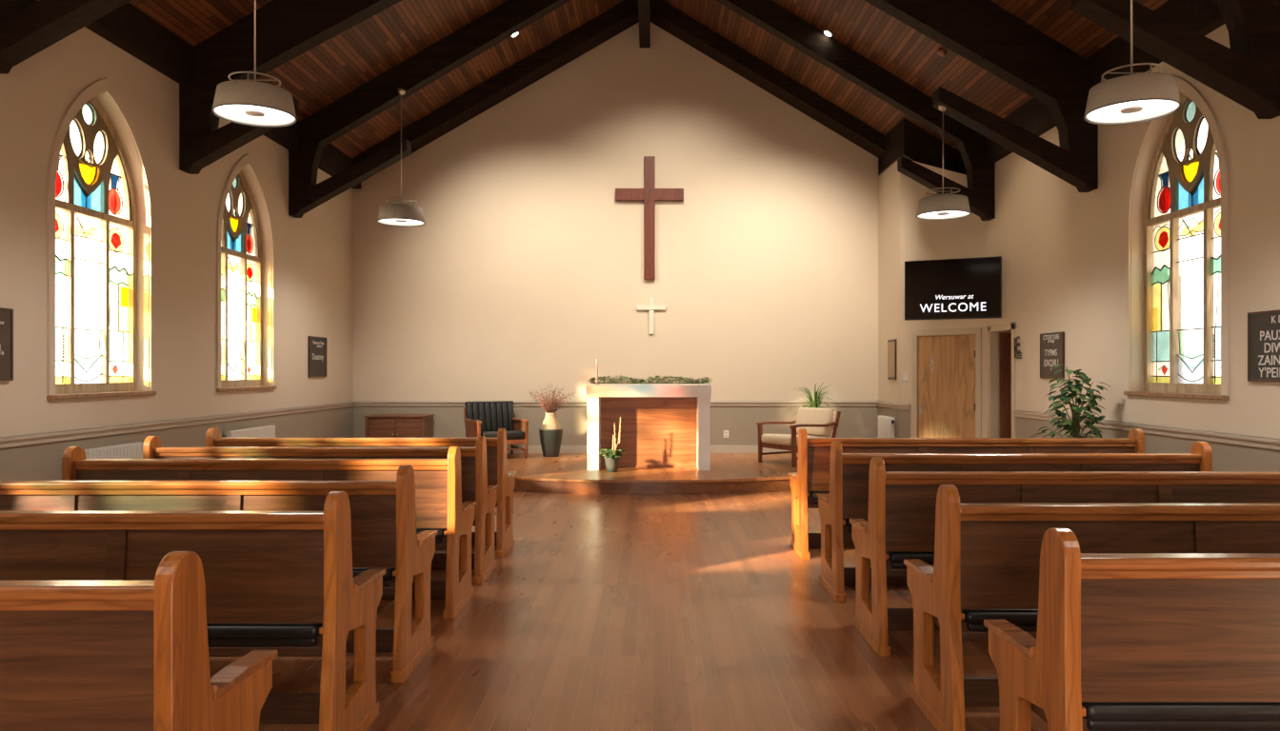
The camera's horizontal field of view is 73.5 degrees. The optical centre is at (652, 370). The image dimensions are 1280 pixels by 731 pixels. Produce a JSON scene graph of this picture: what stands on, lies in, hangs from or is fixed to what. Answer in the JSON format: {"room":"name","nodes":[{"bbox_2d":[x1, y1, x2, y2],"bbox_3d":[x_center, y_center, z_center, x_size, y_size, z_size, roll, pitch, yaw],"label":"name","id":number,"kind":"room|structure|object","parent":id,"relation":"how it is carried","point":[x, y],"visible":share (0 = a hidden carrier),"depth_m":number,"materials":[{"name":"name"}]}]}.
{"room":"house of worship","nodes":[
{"label":"house of worship","id":0,"kind":"room"},
{"bbox_2d":[0,26,352,438],"bbox_3d":[-4.965,-0.756,4.850,0.350,4.911,18.400,0,0,0],"label":"wall","id":1,"kind":"structure","parent":0,"point":[313,251],"depth_m":8.38,"materials":[{"name":"beige paint"}]},
{"bbox_2d":[0,307,13,380],"bbox_3d":[-4.773,-0.190,6.060,0.026,0.532,0.652,0,0,0],"label":"notice board","id":2,"kind":"object","parent":1,"relation":"attached to","point":[6,314],"visible":1,"depth_m":6.32,"materials":[{"name":"brown stone"}]},
{"bbox_2d":[46,78,156,399],"bbox_3d":[-4.867,-1.163,7.500,0.225,2.795,1.440,0,0,0],"label":"window","id":3,"kind":"structure","parent":1,"relation":"in","point":[80,174],"depth_m":7.58,"materials":[{"name":"multicoloured glass"}]},
{"bbox_2d":[83,441,143,459],"bbox_3d":[-4.720,1.080,7.430,0.100,0.840,1.040,0,0,0],"label":"radiator","id":4,"kind":"object","parent":1,"relation":"attached to","point":[131,450],"visible":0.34,"depth_m":7.51,"materials":[{"name":"white metal"}]},
{"bbox_2d":[85,1,192,83],"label":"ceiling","id":5,"kind":"structure","parent":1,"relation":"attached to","point":[134,31],"depth_m":7.92,"materials":[{"name":"brown wood"}]},
{"bbox_2d":[0,406,353,480],"bbox_3d":[-4.789,1.035,4.850,0.022,0.930,17.700,0,0,0],"label":"wainscoting","id":6,"kind":"structure","parent":1,"relation":"attached to","point":[37,462],"depth_m":8.59,"materials":[{"name":"beige paint"}]},
{"bbox_2d":[0,401,354,448],"bbox_3d":[-4.772,0.532,4.850,0.056,0.075,17.700,0,0,0],"label":"trim","id":7,"kind":"structure","parent":1,"relation":"attached to","point":[32,439],"depth_m":8.03,"materials":[{"name":"paint"}]},
{"bbox_2d":[216,154,276,391],"bbox_3d":[-4.867,-1.163,10.130,0.225,2.795,1.440,0,0,0],"label":"window","id":8,"kind":"structure","parent":1,"relation":"in","point":[229,226],"depth_m":10.33,"materials":[{"name":"multicoloured glass"}]},
{"bbox_2d":[221,425,275,438],"bbox_3d":[-4.720,1.090,10.040,0.100,0.820,1.220,0,0,0],"label":"radiator","id":9,"kind":"object","parent":1,"relation":"attached to","point":[266,431],"visible":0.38,"depth_m":10.04,"materials":[{"name":"white metal"}]},
{"bbox_2d":[262,120,299,150],"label":"wall plate","id":10,"kind":"object","parent":1,"relation":"attached to","point":[288,137],"depth_m":10.97,"materials":[{"name":"brown wood"}]},
{"bbox_2d":[308,336,326,377],"bbox_3d":[-4.773,-0.190,12.230,0.026,0.574,0.624,0,0,0],"label":"notice board","id":11,"kind":"object","parent":1,"relation":"attached to","point":[317,346],"visible":1,"depth_m":12.20,"materials":[{"name":"stone"}]},
{"bbox_2d":[318,143,351,176],"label":"wall plate","id":12,"kind":"object","parent":1,"relation":"attached to","point":[332,161],"depth_m":12.51,"materials":[{"name":"brown wood"}]},
{"bbox_2d":[288,0,995,220],"bbox_3d":[-0.140,-3.964,11.380,9.300,3.928,0.212,0,0,0],"label":"roof truss","id":13,"kind":"object","parent":12,"relation":"on","point":[341,116],"visible":0.84,"depth_m":11.28,"materials":[{"name":"brown wood"}]},
{"bbox_2d":[377,87,425,226],"bbox_3d":[-3.280,-2.802,11.200,0.612,1.751,0.612,0,0,0],"label":"pendant lamp","id":14,"kind":"object","parent":13,"relation":"hanging from","point":[395,214],"visible":1,"depth_m":11.05,"materials":[{"name":"white"}]},
{"bbox_2d":[382,219,419,223],"bbox_3d":[-3.280,-1.972,11.200,0.524,0.025,0.524,0,0,0],"label":"diffuser","id":15,"kind":"object","parent":14,"relation":"attached to","point":[385,221],"depth_m":11.28,"materials":[{"name":"white plastic"}]},
{"bbox_2d":[352,21,878,401],"bbox_3d":[-0.140,-2.100,13.875,10.000,7.600,0.350,0,0,0],"label":"wall","id":16,"kind":"structure","parent":0,"point":[524,270],"depth_m":13.70,"materials":[{"name":"beige paint"}]},
{"bbox_2d":[353,401,877,406],"bbox_3d":[-0.590,0.532,13.682,8.400,0.075,0.056,0,0,0],"label":"trim","id":17,"kind":"structure","parent":16,"relation":"attached to","point":[356,404],"depth_m":13.67,"materials":[{"name":"paint"}]},
{"bbox_2d":[353,406,878,445],"bbox_3d":[-0.590,1.035,13.699,8.400,0.930,0.022,0,0,0],"label":"wainscoting","id":18,"kind":"structure","parent":16,"relation":"attached to","point":[449,422],"depth_m":13.69,"materials":[{"name":"beige paint"}]},
{"bbox_2d":[351,0,885,182],"bbox_3d":[-0.140,-4.388,13.473,9.300,3.064,0.445,0,0,0],"label":"rafter","id":19,"kind":"object","parent":16,"relation":"attached to","point":[624,15],"visible":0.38,"depth_m":13.25,"materials":[{"name":"brown wood"}]},
{"bbox_2d":[506,445,790,453],"bbox_3d":[-0.590,1.350,13.693,8.400,0.300,0.035,0,0,0],"label":"baseboard","id":20,"kind":"structure","parent":16,"relation":"attached to","point":[531,449],"depth_m":13.68,"materials":[{"name":"paint"}]},
{"bbox_2d":[615,156,683,279],"bbox_3d":[-0.045,-2.428,13.662,1.090,1.955,0.073,0,0,0],"label":"wall cross","id":21,"kind":"object","parent":16,"relation":"attached to","point":[649,194],"visible":1,"depth_m":13.63,"materials":[{"name":"red wood"}]},
{"bbox_2d":[636,298,666,334],"bbox_3d":[-0.015,-0.870,13.678,0.484,0.580,0.040,0,0,0],"label":"wall cross","id":22,"kind":"object","parent":16,"relation":"attached to","point":[650,308],"visible":1,"depth_m":13.66,"materials":[{"name":"beige paint"}]},
{"bbox_2d":[723,430,728,438],"bbox_3d":[1.180,1.020,13.681,0.080,0.120,0.013,0,0,0],"label":"wall outlet","id":23,"kind":"object","parent":16,"relation":"attached to","point":[726,432],"visible":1,"depth_m":13.68,"materials":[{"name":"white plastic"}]},
{"bbox_2d":[208,491,1047,730],"bbox_3d":[-0.140,1.625,4.850,10.000,0.250,18.400,0,0,0],"label":"floor","id":24,"kind":"structure","parent":0,"point":[701,612],"depth_m":4.76,"materials":[{"name":"brown wood"}]},
{"bbox_2d":[0,551,277,730],"bbox_3d":[-2.404,0.985,2.401,2.428,1.030,0.647,0,0,0],"label":"pew","id":25,"kind":"object","parent":24,"relation":"on","point":[75,655],"visible":1,"depth_m":2.19,"materials":[{"name":"orange wood"}]},
{"bbox_2d":[0,491,385,730],"bbox_3d":[-2.404,0.985,3.511,2.428,1.030,0.647,0,0,0],"label":"pew","id":26,"kind":"object","parent":24,"relation":"on","point":[283,582],"visible":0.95,"depth_m":3.30,"materials":[{"name":"brown wood"}]},
{"bbox_2d":[0,464,438,682],"bbox_3d":[-2.404,0.985,4.431,2.428,1.030,0.647,0,0,0],"label":"pew","id":27,"kind":"object","parent":24,"relation":"on","point":[384,536],"visible":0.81,"depth_m":4.22,"materials":[{"name":"brown wood"}]},
{"bbox_2d":[61,446,476,619],"bbox_3d":[-2.404,0.985,5.481,2.428,1.030,0.647,0,0,0],"label":"pew","id":28,"kind":"object","parent":24,"relation":"on","point":[439,507],"visible":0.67,"depth_m":5.27,"materials":[{"name":"brown wood"}]},
{"bbox_2d":[142,436,498,584],"bbox_3d":[-2.404,0.985,6.311,2.428,1.030,0.647,0,0,0],"label":"pew","id":29,"kind":"object","parent":24,"relation":"on","point":[475,488],"visible":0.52,"depth_m":6.10,"materials":[{"name":"brown wood"}]},
{"bbox_2d":[205,428,516,558],"bbox_3d":[-2.404,0.985,7.162,2.428,1.030,0.647,0,0,0],"label":"pew","id":30,"kind":"object","parent":24,"relation":"on","point":[498,474],"visible":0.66,"depth_m":6.94,"materials":[{"name":"brown wood"}]},
{"bbox_2d":[506,453,798,495],"bbox_3d":[-0.590,1.410,11.988,8.400,0.180,3.425,0,0,0],"label":"platform","id":31,"kind":"object","parent":24,"relation":"on","point":[567,473],"visible":0.44,"depth_m":10.65,"materials":[{"name":"brown wood"}]},
{"bbox_2d":[363,414,434,438],"bbox_3d":[-3.930,1.008,13.344,0.940,0.625,0.553,0,0,0],"label":"base cabinet","id":32,"kind":"object","parent":31,"relation":"on","point":[376,426],"visible":0.7,"depth_m":13.09,"materials":[{"name":"brown wood"}]},
{"bbox_2d":[463,400,529,459],"bbox_3d":[-2.391,0.901,13.063,0.784,0.837,0.918,0,0,-26],"label":"armchair","id":33,"kind":"object","parent":31,"relation":"on","point":[485,419],"visible":0.77,"depth_m":13.21,"materials":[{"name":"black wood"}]},
{"bbox_2d":[464,400,514,431],"bbox_3d":[-2.524,0.723,13.337,0.760,0.481,0.217,0,0,-26],"label":"cushion","id":34,"kind":"object","parent":33,"relation":"on","point":[493,415],"depth_m":13.29,"materials":[{"name":"black leather"}]},
{"bbox_2d":[480,430,523,439],"bbox_3d":[-2.353,0.990,12.986,0.650,0.173,0.710,0,0,-26],"label":"seat cushion","id":35,"kind":"object","parent":33,"relation":"on","point":[510,434],"depth_m":12.73,"materials":[{"name":"black leather"}]},
{"bbox_2d":[528,382,576,457],"bbox_3d":[-1.541,0.751,13.113,0.746,1.139,0.466,0,0,-5],"label":"floor vase","id":36,"kind":"object","parent":31,"relation":"on","point":[550,432],"visible":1,"depth_m":13.06,"materials":[{"name":"grey ceramic"}]},
{"bbox_2d":[597,417,625,472],"bbox_3d":[-0.535,0.963,11.159,0.337,0.714,0.323,0,0,33],"label":"potted plant","id":37,"kind":"object","parent":31,"relation":"on","point":[611,461],"visible":1,"depth_m":11.10,"materials":[{"name":"green plant"}]},
{"bbox_2d":[585,384,711,470],"bbox_3d":[-0.050,0.757,11.665,1.650,1.125,0.790,0,0,0],"label":"altar","id":38,"kind":"object","parent":31,"relation":"on","point":[663,426],"visible":1,"depth_m":11.68,"materials":[{"name":"white paint"}]},
{"bbox_2d":[594,359,599,385],"bbox_3d":[-0.735,0.018,11.315,0.060,0.355,0.060,0,0,0],"label":"candle","id":39,"kind":"object","parent":38,"relation":"on","point":[596,360],"visible":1,"depth_m":11.31,"materials":[{"name":"white wax"}]},
{"bbox_2d":[587,375,713,384],"bbox_3d":[-0.033,0.129,11.559,1.719,0.125,0.277,0,0,0],"label":"leaf garland","id":40,"kind":"object","parent":38,"relation":"on","point":[659,380],"visible":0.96,"depth_m":11.54},
{"bbox_2d":[756,407,840,467],"bbox_3d":[2.079,0.930,12.187,0.918,0.781,0.784,0,0,-32],"label":"armchair","id":41,"kind":"object","parent":31,"relation":"on","point":[818,423],"visible":0.79,"depth_m":12.10,"materials":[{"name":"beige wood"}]},
{"bbox_2d":[760,434,824,446],"bbox_3d":[2.007,0.990,12.142,0.710,0.173,0.650,0,0,-32],"label":"seat cushion","id":42,"kind":"object","parent":41,"relation":"on","point":[767,440],"depth_m":11.98,"materials":[{"name":"beige fabric"}]},
{"bbox_2d":[795,407,837,438],"bbox_3d":[2.334,0.755,12.346,0.230,0.431,0.700,0,0,-32],"label":"cushion","id":43,"kind":"object","parent":41,"relation":"on","point":[828,417],"depth_m":12.17,"materials":[{"name":"beige fabric"}]},
{"bbox_2d":[784,382,834,418],"bbox_3d":[2.437,0.755,13.225,0.984,1.129,0.888,0,0,0],"label":"spider plant","id":44,"kind":"object","parent":31,"relation":"on","point":[815,403],"visible":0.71,"depth_m":13.14,"materials":[{"name":"green plant"}]},
{"bbox_2d":[788,428,1144,559],"bbox_3d":[2.569,0.985,7.112,2.778,1.030,0.647,0,0,0],"label":"pew","id":45,"kind":"object","parent":24,"relation":"on","point":[811,478],"visible":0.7,"depth_m":6.90,"materials":[{"name":"orange wood"}]},
{"bbox_2d":[816,441,1212,602],"bbox_3d":[2.424,0.985,5.841,2.488,1.030,0.647,0,0,0],"label":"pew","id":46,"kind":"object","parent":24,"relation":"on","point":[848,499],"visible":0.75,"depth_m":5.63,"materials":[{"name":"orange wood"}]},
{"bbox_2d":[849,457,1279,657],"bbox_3d":[2.344,0.985,4.811,2.328,1.030,0.647,0,0,0],"label":"pew","id":47,"kind":"object","parent":24,"relation":"on","point":[899,527],"visible":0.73,"depth_m":4.61,"materials":[{"name":"orange wood"}]},
{"bbox_2d":[1030,364,1110,438],"bbox_3d":[4.071,0.722,8.300,0.674,1.557,0.655,0,0,0],"label":"potted shrub","id":48,"kind":"object","parent":24,"relation":"on","point":[1073,428],"visible":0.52,"depth_m":8.26,"materials":[{"name":"green plant"}]},
{"bbox_2d":[903,484,1279,730],"bbox_3d":[2.319,0.985,3.701,2.278,1.030,0.647,0,0,0],"label":"pew","id":49,"kind":"object","parent":24,"relation":"on","point":[987,566],"visible":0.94,"depth_m":3.49,"materials":[{"name":"brown wood"}]},
{"bbox_2d":[983,527,1279,730],"bbox_3d":[2.319,0.985,2.732,2.278,1.030,0.647,0,0,0],"label":"pew","id":50,"kind":"object","parent":24,"relation":"on","point":[1124,642],"visible":1,"depth_m":2.52,"materials":[{"name":"orange wood"}]},
{"bbox_2d":[129,0,1168,159],"bbox_3d":[-0.140,-4.319,4.850,10.800,3.402,19.000,0,0,0],"label":"ceiling","id":51,"kind":"structure","parent":0,"point":[338,66],"depth_m":10.81,"materials":[{"name":"brown wood"}]},
{"bbox_2d":[211,0,297,127],"bbox_3d":[-2.930,-3.080,6.320,0.569,2.417,0.569,0,0,0],"label":"pendant lamp","id":52,"kind":"object","parent":51,"relation":"hanging from","point":[248,102],"visible":1,"depth_m":6.21,"materials":[{"name":"grey metal"}]},
{"bbox_2d":[218,104,290,120],"bbox_3d":[-2.930,-1.915,6.320,0.487,0.023,0.487,0,0,0],"label":"diffuser","id":53,"kind":"object","parent":52,"relation":"attached to","point":[229,112],"depth_m":6.32,"materials":[{"name":"white plastic"}]},
{"bbox_2d":[638,0,650,48],"bbox_3d":[-0.120,-5.550,4.850,0.170,0.800,17.700,0,0,0],"label":"ridge beam","id":54,"kind":"structure","parent":51,"relation":"attached to","point":[644,6],"depth_m":12.72,"materials":[{"name":"brown wood"}]},
{"bbox_2d":[822,28,833,37],"bbox_3d":[2.304,-4.419,11.209,0.134,0.098,0.144,0,0,5],"label":"recessed light","id":55,"kind":"object","parent":51,"relation":"in","point":[828,32],"visible":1,"depth_m":11.18,"materials":[{"name":"silver metal"}]},
{"bbox_2d":[937,48,947,57],"bbox_3d":[3.408,-3.737,10.065,0.118,0.097,0.120,0,0,0],"label":"smoke detector","id":56,"kind":"object","parent":51,"relation":"attached to","point":[942,52],"visible":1,"depth_m":10.03,"materials":[{"name":"red plastic"}]},
{"bbox_2d":[1083,0,1181,125],"bbox_3d":[3.030,-2.812,5.420,0.539,2.369,0.539,0,0,0],"label":"pendant lamp","id":57,"kind":"object","parent":51,"relation":"hanging from","point":[1139,97],"visible":1,"depth_m":5.32,"materials":[{"name":"white"}]},
{"bbox_2d":[1091,100,1173,118],"bbox_3d":[3.030,-1.667,5.420,0.461,0.022,0.461,0,0,0],"label":"diffuser","id":58,"kind":"object","parent":57,"relation":"attached to","point":[1144,109],"depth_m":5.42,"materials":[{"name":"white plastic"}]},
{"bbox_2d":[878,158,899,404],"bbox_3d":[3.660,-0.810,13.105,0.100,4.620,1.210,0,0,0],"label":"wall","id":59,"kind":"structure","parent":0,"point":[889,181],"depth_m":13.13,"materials":[{"name":"beige paint"}]},
{"bbox_2d":[878,415,895,438],"bbox_3d":[3.540,1.100,12.960,0.100,0.800,0.740,0,0,0],"label":"radiator","id":60,"kind":"object","parent":59,"relation":"attached to","point":[886,425],"visible":0.56,"depth_m":12.79,"materials":[{"name":"white metal"}]},
{"bbox_2d":[876,401,899,409],"bbox_3d":[3.592,0.532,13.100,0.056,0.075,1.200,0,0,0],"label":"trim","id":61,"kind":"structure","parent":59,"relation":"attached to","point":[879,404],"depth_m":12.98,"materials":[{"name":"paint"}]},
{"bbox_2d":[878,406,899,438],"bbox_3d":[3.609,1.035,13.100,0.022,0.930,1.200,0,0,0],"label":"trim","id":62,"kind":"structure","parent":59,"relation":"attached to","point":[885,411],"depth_m":12.83,"materials":[{"name":"beige paint"}]},
{"bbox_2d":[887,339,896,379],"bbox_3d":[3.595,-0.160,12.860,0.024,0.600,0.400,0,0,0],"label":"wall plaque","id":63,"kind":"object","parent":59,"relation":"attached to","point":[891,344],"visible":1,"depth_m":12.82,"materials":[{"name":"brown wood"}]},
{"bbox_2d":[900,160,987,438],"bbox_3d":[4.096,-0.800,12.054,0.100,4.600,1.316,0,0,-43],"label":"wall","id":64,"kind":"structure","parent":0,"point":[966,237],"depth_m":12.14,"materials":[{"name":"beige paint"}]},
{"bbox_2d":[898,404,910,409],"bbox_3d":[3.657,0.532,12.424,0.056,0.075,0.175,0,0,-43],"label":"trim","id":65,"kind":"structure","parent":64,"relation":"attached to","point":[901,407],"depth_m":12.41,"materials":[{"name":"paint"}]},
{"bbox_2d":[899,409,910,438],"bbox_3d":[3.669,1.035,12.435,0.022,0.930,0.175,0,0,-43],"label":"trim","id":66,"kind":"structure","parent":64,"relation":"attached to","point":[904,414],"depth_m":12.43,"materials":[{"name":"beige paint"}]},
{"bbox_2d":[903,373,908,381],"bbox_3d":[3.673,0.100,12.422,0.016,0.120,0.080,0,0,-43],"label":"light switch","id":67,"kind":"object","parent":64,"relation":"attached to","point":[906,375],"visible":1,"depth_m":12.42,"materials":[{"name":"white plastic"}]},
{"bbox_2d":[878,118,958,176],"bbox_3d":[4.070,-3.096,13.000,0.920,1.097,1.400,0,0,0],"label":"beam","id":68,"kind":"structure","parent":64,"relation":"attached to","point":[906,139],"depth_m":12.30,"materials":[{"name":"brown wood"}]},
{"bbox_2d":[911,327,981,438],"bbox_3d":[4.099,0.463,11.975,0.125,2.075,1.035,0,0,-43],"label":"door","id":69,"kind":"structure","parent":64,"relation":"in","point":[947,370],"depth_m":11.99,"materials":[{"name":"brown wood"}]},
{"bbox_2d":[904,256,1001,320],"bbox_3d":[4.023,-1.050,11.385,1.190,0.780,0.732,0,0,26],"label":"television","id":70,"kind":"object","parent":64,"relation":"attached to","point":[961,288],"visible":1,"depth_m":11.05,"materials":[{"name":"black plastic"}]},
{"bbox_2d":[941,23,1279,439],"bbox_3d":[4.685,-0.698,4.850,0.350,4.796,18.400,0,0,0],"label":"wall","id":71,"kind":"structure","parent":0,"point":[1061,248],"depth_m":8.31,"materials":[{"name":"beige paint"}]},
{"bbox_2d":[985,137,1012,162],"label":"wall plate","id":72,"kind":"object","parent":71,"relation":"attached to","point":[994,151],"depth_m":11.04,"materials":[{"name":"brown wood"}]},
{"bbox_2d":[987,321,1015,438],"bbox_3d":[4.880,0.450,11.055,0.780,2.100,0.830,0,0,0],"label":"door","id":73,"kind":"structure","parent":71,"relation":"in","point":[1007,339],"depth_m":11.34,"materials":[{"name":"paint"}]},
{"bbox_2d":[1014,336,1021,359],"bbox_3d":[4.490,-0.280,10.534,0.020,0.276,0.188,0,0,0],"label":"wall sign","id":74,"kind":"object","parent":71,"relation":"attached to","point":[1018,337],"depth_m":10.54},
{"bbox_2d":[1003,97,1056,136],"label":"wall plate","id":75,"kind":"object","parent":71,"relation":"attached to","point":[1033,116],"depth_m":9.89,"materials":[{"name":"brown wood"}]},
{"bbox_2d":[179,0,1098,192],"bbox_3d":[-0.140,-3.884,8.770,9.300,4.088,0.212,0,0,0],"label":"roof truss","id":76,"kind":"object","parent":75,"relation":"on","point":[982,32],"visible":0.76,"depth_m":8.67,"materials":[{"name":"brown wood"}]},
{"bbox_2d":[916,105,970,219],"bbox_3d":[2.975,-2.151,8.770,0.532,1.138,0.532,0,0,0],"label":"pendant lamp","id":77,"kind":"object","parent":76,"relation":"hanging from","point":[950,206],"visible":1,"depth_m":8.63,"materials":[{"name":"white"}]},
{"bbox_2d":[920,211,965,216],"bbox_3d":[2.975,-1.622,8.770,0.456,0.022,0.456,0,0,0],"label":"diffuser","id":78,"kind":"object","parent":77,"relation":"attached to","point":[923,213],"depth_m":8.79,"materials":[{"name":"white plastic"}]},
{"bbox_2d":[0,0,1279,119],"bbox_3d":[-0.140,-3.879,6.150,9.300,4.098,0.212,0,0,0],"label":"roof truss","id":79,"kind":"object","parent":75,"relation":"on","point":[1248,72],"visible":1,"depth_m":6.05,"materials":[{"name":"brown wood"}]},
{"bbox_2d":[1040,331,1064,379],"bbox_3d":[4.493,-0.165,9.640,0.026,0.514,0.544,0,0,0],"label":"notice board","id":80,"kind":"object","parent":71,"relation":"attached to","point":[1051,345],"visible":0.98,"depth_m":9.62,"materials":[{"name":"brown stone"}]},
{"bbox_2d":[1086,36,1162,100],"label":"wall plate","id":81,"kind":"object","parent":71,"relation":"attached to","point":[1116,53],"depth_m":8.12,"materials":[{"name":"brown wood"}]},
{"bbox_2d":[1012,410,1279,450],"bbox_3d":[4.492,0.532,3.310,0.056,0.075,14.620,0,0,0],"label":"trim","id":82,"kind":"structure","parent":71,"relation":"attached to","point":[1235,439],"depth_m":7.25,"materials":[{"name":"paint"}]},
{"bbox_2d":[1015,416,1279,471],"bbox_3d":[4.509,1.035,3.310,0.022,0.930,14.620,0,0,0],"label":"wainscoting","id":83,"kind":"structure","parent":71,"relation":"attached to","point":[1226,457],"depth_m":7.26,"materials":[{"name":"beige paint"}]},
{"bbox_2d":[1123,74,1229,400],"bbox_3d":[4.588,-1.163,7.420,0.225,2.795,1.440,0,0,0],"label":"window","id":84,"kind":"structure","parent":71,"relation":"in","point":[1191,176],"depth_m":7.54,"materials":[{"name":"multicoloured glass"}]},
{"bbox_2d":[1154,0,1224,36],"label":"wall plate","id":85,"kind":"object","parent":71,"relation":"attached to","point":[1202,17],"depth_m":6.94,"materials":[{"name":"brown wood"}]},
{"bbox_2d":[1247,309,1279,381],"bbox_3d":[4.493,-0.175,6.140,0.026,0.518,0.628,0,0,0],"label":"notice board","id":86,"kind":"object","parent":71,"relation":"attached to","point":[1263,327],"visible":1,"depth_m":6.29,"materials":[{"name":"stone"}]},
{"bbox_2d":[1167,275,1183,383],"bbox_3d":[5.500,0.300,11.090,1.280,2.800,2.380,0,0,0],"label":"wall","id":87,"kind":"structure","parent":0,"point":[1181,277],"depth_m":9.90,"materials":[{"name":"white glass"}]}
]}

